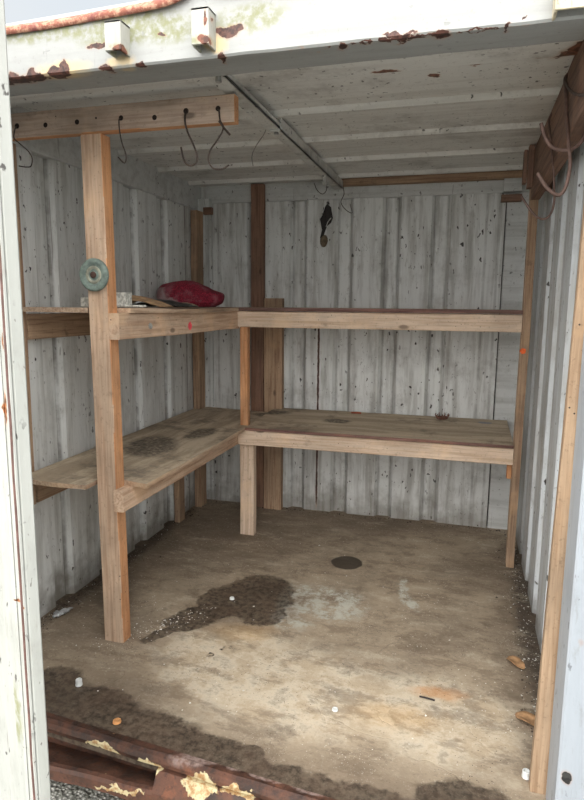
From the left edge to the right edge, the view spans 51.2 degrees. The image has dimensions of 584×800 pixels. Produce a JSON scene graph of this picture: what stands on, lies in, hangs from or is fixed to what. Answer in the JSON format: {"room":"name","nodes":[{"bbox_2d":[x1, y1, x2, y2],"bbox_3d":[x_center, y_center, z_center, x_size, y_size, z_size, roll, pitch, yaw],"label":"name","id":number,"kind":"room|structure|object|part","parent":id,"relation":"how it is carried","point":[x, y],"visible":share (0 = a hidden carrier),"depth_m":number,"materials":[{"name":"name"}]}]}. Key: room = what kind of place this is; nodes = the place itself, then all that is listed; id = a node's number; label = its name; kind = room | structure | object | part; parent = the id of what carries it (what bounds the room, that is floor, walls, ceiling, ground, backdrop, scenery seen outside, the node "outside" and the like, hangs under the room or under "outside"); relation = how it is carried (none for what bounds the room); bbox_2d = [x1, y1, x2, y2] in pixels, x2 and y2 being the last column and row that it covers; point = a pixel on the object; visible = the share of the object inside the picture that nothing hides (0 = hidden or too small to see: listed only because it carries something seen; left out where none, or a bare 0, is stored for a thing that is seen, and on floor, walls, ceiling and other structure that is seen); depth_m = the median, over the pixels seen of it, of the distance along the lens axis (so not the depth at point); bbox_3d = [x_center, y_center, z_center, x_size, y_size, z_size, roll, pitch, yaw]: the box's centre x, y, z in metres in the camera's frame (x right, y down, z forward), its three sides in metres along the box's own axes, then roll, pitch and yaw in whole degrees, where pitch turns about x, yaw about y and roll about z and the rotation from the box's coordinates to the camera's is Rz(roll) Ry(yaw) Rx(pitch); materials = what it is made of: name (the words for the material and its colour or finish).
{"room":"storage shed","nodes":[
{"label":"storage shed","id":0,"kind":"room"},
{"bbox_2d":[50,779,124,799],"bbox_3d":[-2.067,2.300,-3.443,30.000,0.014,23.000,3,9,16],"label":"ground","id":1,"kind":"structure","parent":0,"point":[59,790],"depth_m":2.21,"materials":[{"name":"grey gravel"}]},
{"bbox_2d":[16,146,194,617],"bbox_3d":[-1.060,-0.123,3.510,0.040,2.260,2.480,3,9,16],"label":"wall","id":2,"kind":"structure","parent":0,"point":[152,235],"depth_m":3.25,"materials":[{"name":"metal"}]},
{"bbox_2d":[0,0,50,799],"bbox_3d":[-1.022,0.069,1.766,0.054,2.320,1.289,-8,12,-43],"label":"door","id":3,"kind":"structure","parent":2,"relation":"in","point":[24,756],"depth_m":1.34,"materials":[{"name":"paint"}]},
{"bbox_2d":[11,107,200,209],"bbox_3d":[-1.041,-1.341,3.338,0.057,0.240,2.520,3,9,16],"label":"trim","id":4,"kind":"structure","parent":2,"relation":"attached to","point":[135,173],"depth_m":3.56,"materials":[{"name":"paint"}]},
{"bbox_2d":[46,712,335,799],"bbox_3d":[-0.311,1.357,2.038,2.364,0.244,0.219,4,9,20],"label":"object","id":5,"kind":"structure","parent":2,"relation":"attached to","point":[178,776],"depth_m":2.11,"materials":[{"name":"brown metal"}]},
{"bbox_2d":[41,499,545,799],"bbox_3d":[0.059,1.092,3.306,2.426,0.102,2.772,3,9,16],"label":"floor","id":6,"kind":"structure","parent":0,"point":[337,622],"depth_m":2.71,"materials":[{"name":"concrete"}]},
{"bbox_2d":[52,607,72,617],"bbox_3d":[-1.143,1.058,3.044,0.110,0.022,0.060,-6,11,-34],"label":"foil","id":7,"kind":"object","parent":6,"relation":"on","point":[56,613],"visible":1,"depth_m":3.03,"materials":[{"name":"silver metal"}]},
{"bbox_2d":[75,677,82,686],"bbox_3d":[-0.867,1.147,2.479,0.028,0.026,0.028,3,9,16],"label":"plug","id":8,"kind":"object","parent":6,"relation":"on","point":[78,681],"visible":1,"depth_m":2.47,"materials":[{"name":"white plastic"}]},
{"bbox_2d":[113,718,120,724],"bbox_3d":[-0.650,1.192,2.263,0.032,0.008,0.032,3,9,16],"label":"cap","id":9,"kind":"object","parent":6,"relation":"on","point":[116,721],"visible":1,"depth_m":2.26,"materials":[{"name":"orange plastic"}]},
{"bbox_2d":[13,133,538,642],"bbox_3d":[0.118,-0.173,3.366,2.295,2.385,2.114,3,9,16],"label":"shelving","id":10,"kind":"object","parent":6,"relation":"on","point":[150,459],"visible":0.98,"depth_m":3.55,"materials":[{"name":"beige wood"}]},
{"bbox_3d":[-1.222,-0.305,2.740,0.037,1.615,0.054,3,9,16],"label":"post","id":11,"kind":"part","parent":10,"relation":"part of","materials":[{"name":"brown wood"}]},
{"bbox_2d":[81,297,88,306],"bbox_3d":[-0.962,-0.461,2.867,0.043,0.044,0.050,3,9,16],"label":"block","id":12,"kind":"object","parent":10,"relation":"on","point":[84,300],"visible":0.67,"depth_m":2.84,"materials":[{"name":"white stone"}]},
{"bbox_2d":[79,258,108,290],"bbox_3d":[-0.827,-0.522,2.543,0.136,0.136,0.022,3,9,16],"label":"disc","id":13,"kind":"object","parent":10,"relation":"attached to","point":[93,273],"visible":1,"depth_m":2.54,"materials":[{"name":"metal"}]},
{"bbox_3d":[-0.809,0.013,2.668,0.115,2.216,0.069,3,9,16],"label":"post","id":14,"kind":"part","parent":10,"relation":"part of","materials":[{"name":"beige wood"}]},
{"bbox_2d":[11,94,238,140],"bbox_3d":[-0.717,-1.122,2.437,1.055,0.100,0.046,3,9,16],"label":"hook rail","id":15,"kind":"object","parent":10,"relation":"attached to","point":[202,111],"visible":0.99,"depth_m":2.40,"materials":[{"name":"brown wood"}]},
{"bbox_2d":[13,127,32,167],"bbox_3d":[-1.120,-1.054,2.526,0.093,0.177,0.031,6,10,32],"label":"wire hook","id":16,"kind":"object","parent":15,"relation":"hanging from","point":[15,127],"visible":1,"depth_m":2.52,"materials":[{"name":"grey metal"}]},
{"bbox_2d":[118,118,126,163],"bbox_3d":[-0.669,-1.028,2.413,0.041,0.182,0.031,3,9,16],"label":"wire hook","id":17,"kind":"object","parent":15,"relation":"hanging from","point":[119,118],"visible":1,"depth_m":2.40,"materials":[{"name":"grey metal"}]},
{"bbox_2d":[180,111,197,166],"bbox_3d":[-0.391,-1.004,2.337,0.074,0.214,0.032,3,9,16],"label":"wire hook","id":18,"kind":"object","parent":15,"relation":"hanging from","point":[189,136],"visible":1,"depth_m":2.32,"materials":[{"name":"grey metal"}]},
{"bbox_2d":[208,109,230,169],"bbox_3d":[-0.272,-0.987,2.302,0.096,0.229,0.037,3,9,16],"label":"wire hook","id":19,"kind":"object","parent":15,"relation":"hanging from","point":[219,121],"visible":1,"depth_m":2.30,"materials":[{"name":"grey metal"}]},
{"bbox_2d":[116,292,145,306],"bbox_3d":[-0.749,-0.460,2.798,0.178,0.067,0.065,3,9,16],"label":"block","id":20,"kind":"object","parent":10,"relation":"on","point":[124,299],"visible":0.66,"depth_m":2.78,"materials":[{"name":"white stone"}]},
{"bbox_2d":[132,295,172,306],"bbox_3d":[-0.742,-0.489,3.015,0.269,0.057,0.140,3,9,16],"label":"cardboard piece","id":21,"kind":"object","parent":10,"relation":"on","point":[135,298],"visible":0.69,"depth_m":2.98,"materials":[{"name":"brown cardboard"}]},
{"bbox_2d":[133,299,196,306],"bbox_3d":[-0.678,-0.513,3.224,0.279,0.040,0.280,3,9,16],"label":"plastic sheet","id":22,"kind":"object","parent":10,"relation":"on","point":[169,302],"visible":0.66,"depth_m":3.20,"materials":[{"name":"black plastic"}]},
{"bbox_3d":[-0.803,0.521,4.329,0.041,0.700,0.092,3,9,16],"label":"post","id":23,"kind":"part","parent":10,"relation":"part of","materials":[{"name":"brown wood"}]},
{"bbox_2d":[157,280,224,306],"bbox_3d":[-0.652,-0.681,3.897,0.433,0.168,0.270,3,9,16],"label":"cloth sack","id":24,"kind":"object","parent":10,"relation":"on","point":[193,292],"visible":0.77,"depth_m":3.79,"materials":[{"name":"red fabric"}]},
{"bbox_3d":[-0.698,-0.274,4.563,0.056,2.200,0.107,3,9,16],"label":"post","id":25,"kind":"part","parent":10,"relation":"part of","materials":[{"name":"brown wood"}]},
{"bbox_3d":[-0.308,-0.156,3.990,0.053,0.650,0.051,3,9,16],"label":"post","id":26,"kind":"part","parent":10,"relation":"part of","materials":[{"name":"orange wood"}]},
{"bbox_3d":[-0.294,0.594,4.101,0.098,0.635,0.058,3,9,16],"label":"post","id":27,"kind":"part","parent":10,"relation":"part of","materials":[{"name":"brown wood"}]},
{"bbox_3d":[-0.252,-0.358,4.529,0.098,2.385,0.049,3,9,16],"label":"post","id":28,"kind":"part","parent":10,"relation":"part of","materials":[{"name":"brown wood"}]},
{"bbox_3d":[-0.137,0.045,4.545,0.141,1.585,0.057,3,9,16],"label":"post","id":29,"kind":"part","parent":10,"relation":"part of","materials":[{"name":"brown wood"}]},
{"bbox_2d":[435,412,449,419],"bbox_3d":[1.021,0.110,4.146,0.097,0.039,0.097,3,9,16],"label":"clip","id":30,"kind":"object","parent":10,"relation":"on","point":[442,417],"visible":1,"depth_m":4.13,"materials":[{"name":"metal"}]},
{"bbox_3d":[1.322,-0.091,3.509,0.047,2.200,0.082,3,9,16],"label":"post","id":31,"kind":"part","parent":10,"relation":"part of","materials":[{"name":"brown wood"}]},
{"bbox_2d":[76,545,485,738],"bbox_3d":[0.088,1.046,3.265,1.824,0.004,2.090,3,9,16],"label":"crumbs","id":32,"kind":"object","parent":6,"relation":"on","point":[319,545],"visible":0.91,"depth_m":2.96,"materials":[{"name":"white paint"}]},
{"bbox_2d":[41,501,538,736],"bbox_3d":[0.119,1.008,3.506,2.338,0.006,2.193,3,9,16],"label":"debris","id":33,"kind":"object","parent":6,"relation":"on","point":[94,582],"depth_m":3.37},
{"bbox_2d":[51,522,538,732],"bbox_3d":[0.110,1.014,3.473,2.333,0.005,2.094,3,9,16],"label":"flakes","id":34,"kind":"object","parent":6,"relation":"on","point":[173,522],"visible":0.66,"depth_m":2.94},
{"bbox_2d":[419,695,434,700],"bbox_3d":[0.534,1.180,2.412,0.061,0.008,0.007,4,10,23],"label":"nail","id":35,"kind":"object","parent":6,"relation":"on","point":[419,695],"visible":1,"depth_m":2.41,"materials":[{"name":"grey metal"}]},
{"bbox_2d":[506,656,524,668],"bbox_3d":[0.973,1.139,2.654,0.074,0.020,0.084,3,9,16],"label":"dry leaf","id":36,"kind":"object","parent":6,"relation":"on","point":[515,660],"visible":1,"depth_m":2.65,"materials":[{"name":"orange plant"}]},
{"bbox_2d":[515,711,534,725],"bbox_3d":[0.895,1.197,2.283,0.109,0.020,0.078,3,9,16],"label":"dry leaf","id":37,"kind":"object","parent":6,"relation":"on","point":[526,716],"visible":0.62,"depth_m":2.30,"materials":[{"name":"orange plant"}]},
{"bbox_2d":[522,768,529,779],"bbox_3d":[0.774,1.236,2.015,0.028,0.024,0.028,3,9,16],"label":"plug","id":38,"kind":"object","parent":6,"relation":"on","point":[525,772],"visible":0.86,"depth_m":2.01,"materials":[{"name":"white plastic"}]},
{"bbox_2d":[529,206,583,794],"bbox_3d":[0.837,0.222,1.799,0.121,2.100,0.041,3,9,16],"label":"plank","id":39,"kind":"object","parent":6,"relation":"on","point":[538,765],"visible":0.66,"depth_m":1.83,"materials":[{"name":"brown wood"}]},
{"bbox_2d":[23,55,573,186],"bbox_3d":[0.118,-1.330,3.060,2.446,0.026,2.420,3,9,16],"label":"ceiling","id":40,"kind":"structure","parent":0,"point":[476,117],"depth_m":2.95,"materials":[{"name":"paint"}]},
{"bbox_2d":[207,75,342,188],"bbox_3d":[0.004,-1.290,3.072,0.075,0.063,2.230,3,9,16],"label":"ceiling bar","id":41,"kind":"object","parent":40,"relation":"attached to","point":[228,84],"visible":0.85,"depth_m":2.76,"materials":[{"name":"paint"}]},
{"bbox_2d":[251,129,265,165],"bbox_3d":[-0.149,-1.185,2.833,0.083,0.182,0.005,3,9,16],"label":"hanging wire","id":42,"kind":"object","parent":41,"relation":"hanging from","point":[265,129],"visible":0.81,"depth_m":2.84,"materials":[{"name":"grey metal"}]},
{"bbox_2d":[322,175,326,185],"bbox_3d":[0.199,-1.335,3.706,0.024,0.058,0.015,3,9,16],"label":"tag","id":43,"kind":"object","parent":41,"relation":"attached to","point":[324,183],"visible":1,"depth_m":3.70,"materials":[{"name":"metal"}]},
{"bbox_2d":[341,187,352,213],"bbox_3d":[0.367,-1.344,4.090,0.083,0.181,0.005,3,9,16],"label":"hanging wire","id":44,"kind":"object","parent":41,"relation":"hanging from","point":[343,187],"visible":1,"depth_m":4.09,"materials":[{"name":"grey metal"}]},
{"bbox_2d":[212,193,506,527],"bbox_3d":[0.394,-0.267,4.416,2.058,2.290,0.040,3,9,16],"label":"wall","id":45,"kind":"structure","parent":0,"point":[407,252],"depth_m":4.34,"materials":[{"name":"paint"}]},
{"bbox_2d":[198,199,211,211],"bbox_3d":[-0.688,-0.329,4.657,0.160,2.320,0.075,3,9,16],"label":"trim","id":46,"kind":"structure","parent":45,"relation":"attached to","point":[202,203],"depth_m":4.46,"materials":[{"name":"paint"}]},
{"bbox_2d":[201,187,214,499],"bbox_3d":[-0.646,-0.386,4.699,0.092,2.420,0.036,3,9,16],"label":"trim","id":47,"kind":"structure","parent":45,"relation":"attached to","point":[207,219],"depth_m":4.68,"materials":[{"name":"paint"}]},
{"bbox_2d":[203,207,212,214],"bbox_3d":[-0.612,-1.378,4.445,0.062,0.050,0.041,3,9,16],"label":"batten","id":48,"kind":"object","parent":45,"relation":"attached to","point":[206,210],"visible":1,"depth_m":4.43,"materials":[{"name":"brown wood"}]},
{"bbox_2d":[320,204,332,246],"bbox_3d":[0.240,-1.225,4.279,0.095,0.295,0.024,3,9,16],"label":"tool","id":49,"kind":"object","parent":45,"relation":"attached to","point":[326,219],"depth_m":4.28,"materials":[{"name":"black metal"}]},
{"bbox_2d":[206,180,529,203],"bbox_3d":[0.464,-1.478,4.209,2.260,0.170,0.062,3,9,16],"label":"trim","id":50,"kind":"structure","parent":45,"relation":"attached to","point":[296,191],"depth_m":4.22,"materials":[{"name":"paint"}]},
{"bbox_2d":[342,170,522,186],"bbox_3d":[0.912,-1.458,4.014,1.190,0.048,0.056,3,9,16],"label":"trim","id":51,"kind":"structure","parent":45,"relation":"attached to","point":[492,175],"depth_m":3.99,"materials":[{"name":"brown wood"}]},
{"bbox_2d":[486,203,506,525],"bbox_3d":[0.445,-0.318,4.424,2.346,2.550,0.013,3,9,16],"label":"trim","id":52,"kind":"structure","parent":45,"relation":"attached to","point":[506,203],"depth_m":4.14,"materials":[{"name":"metal"}]},
{"bbox_2d":[487,178,528,529],"bbox_3d":[1.469,-0.269,4.071,0.241,2.420,0.110,3,9,16],"label":"trim","id":53,"kind":"structure","parent":45,"relation":"attached to","point":[516,212],"depth_m":4.08,"materials":[{"name":"paint"}]},
{"bbox_2d":[501,194,521,202],"bbox_3d":[1.404,-1.291,3.900,0.124,0.044,0.058,3,9,16],"label":"batten","id":54,"kind":"object","parent":45,"relation":"attached to","point":[505,198],"visible":0.98,"depth_m":3.88,"materials":[{"name":"red wood"}]},
{"bbox_2d":[516,142,583,652],"bbox_3d":[1.241,-0.025,2.886,0.040,2.300,2.440,3,9,16],"label":"wall","id":55,"kind":"structure","parent":0,"point":[557,236],"depth_m":2.98,"materials":[{"name":"metal"}]},
{"bbox_2d":[6,0,180,34],"bbox_3d":[-0.215,-1.226,1.886,2.446,0.113,0.225,3,9,16],"label":"trim","id":56,"kind":"structure","parent":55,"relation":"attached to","point":[153,4],"depth_m":1.91,"materials":[{"name":"metal"}]},
{"bbox_2d":[104,19,130,58],"bbox_3d":[-0.537,-1.111,1.876,0.055,0.087,0.057,3,9,16],"label":"trim","id":57,"kind":"structure","parent":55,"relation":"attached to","point":[117,33],"depth_m":1.85,"materials":[{"name":"paint"}]},
{"bbox_2d":[191,6,215,52],"bbox_3d":[-0.261,-1.092,1.799,0.055,0.102,0.057,3,9,16],"label":"trim","id":58,"kind":"structure","parent":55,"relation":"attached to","point":[203,19],"depth_m":1.77,"materials":[{"name":"paint"}]},
{"bbox_2d":[6,0,583,96],"bbox_3d":[-0.217,-1.145,1.893,2.406,0.213,0.165,3,9,16],"label":"door header","id":59,"kind":"structure","parent":55,"relation":"attached to","point":[252,35],"depth_m":1.79,"materials":[{"name":"paint"}]},
{"bbox_2d":[10,40,582,107],"bbox_3d":[-0.155,-1.165,2.112,2.346,0.023,0.340,3,9,16],"label":"trim","id":60,"kind":"structure","parent":55,"relation":"attached to","point":[568,48],"depth_m":2.15,"materials":[{"name":"paint"}]},
{"bbox_2d":[520,196,555,219],"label":"wire hook","id":61,"kind":"object","parent":55,"relation":"hanging from","point":[554,197],"depth_m":2.42,"materials":[{"name":"grey metal"}]},
{"bbox_2d":[522,40,583,199],"bbox_3d":[1.090,-1.096,2.481,0.142,0.271,1.821,3,9,16],"label":"wall rail","id":62,"kind":"object","parent":55,"relation":"attached to","point":[538,158],"visible":0.8,"depth_m":2.38,"materials":[{"name":"red wood"}]},
{"bbox_2d":[548,113,552,144],"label":"wire hook","id":63,"kind":"object","parent":62,"relation":"hanging from","point":[550,136],"depth_m":2.55,"materials":[{"name":"metal"}]},
{"bbox_2d":[551,149,555,191],"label":"wire hook","id":64,"kind":"object","parent":62,"relation":"hanging from","point":[554,189],"depth_m":2.39,"materials":[{"name":"brown metal"}]},
{"bbox_2d":[536,72,571,196],"bbox_3d":[0.901,-0.923,2.106,0.113,0.467,0.268,3,9,16],"label":"wire hook","id":65,"kind":"object","parent":62,"relation":"hanging from","point":[538,174],"visible":0.94,"depth_m":2.02,"materials":[{"name":"metal"}]},
{"bbox_2d":[564,78,583,96],"bbox_3d":[0.871,-0.963,1.866,0.009,0.238,0.586,3,9,16],"label":"wire hook","id":66,"kind":"object","parent":65,"relation":"hanging from","point":[569,89],"visible":1,"depth_m":1.94,"materials":[{"name":"brown metal"}]},
{"bbox_2d":[539,122,583,151],"bbox_3d":[0.904,-0.983,2.015,0.154,0.314,0.012,3,9,16],"label":"wire hook","id":67,"kind":"object","parent":62,"relation":"hanging from","point":[541,124],"visible":0.91,"depth_m":2.04,"materials":[{"name":"brown metal"}]},
{"bbox_2d":[546,337,583,799],"bbox_3d":[0.870,0.176,1.677,0.152,2.670,0.160,3,9,16],"label":"trim","id":68,"kind":"structure","parent":55,"relation":"attached to","point":[565,775],"depth_m":1.73,"materials":[{"name":"paint"}]},
{"bbox_2d":[552,0,583,20],"bbox_3d":[0.723,-1.020,1.528,0.120,0.092,0.057,3,9,16],"label":"trim","id":69,"kind":"structure","parent":55,"relation":"attached to","point":[558,5],"depth_m":1.52,"materials":[{"name":"paint"}]}
]}

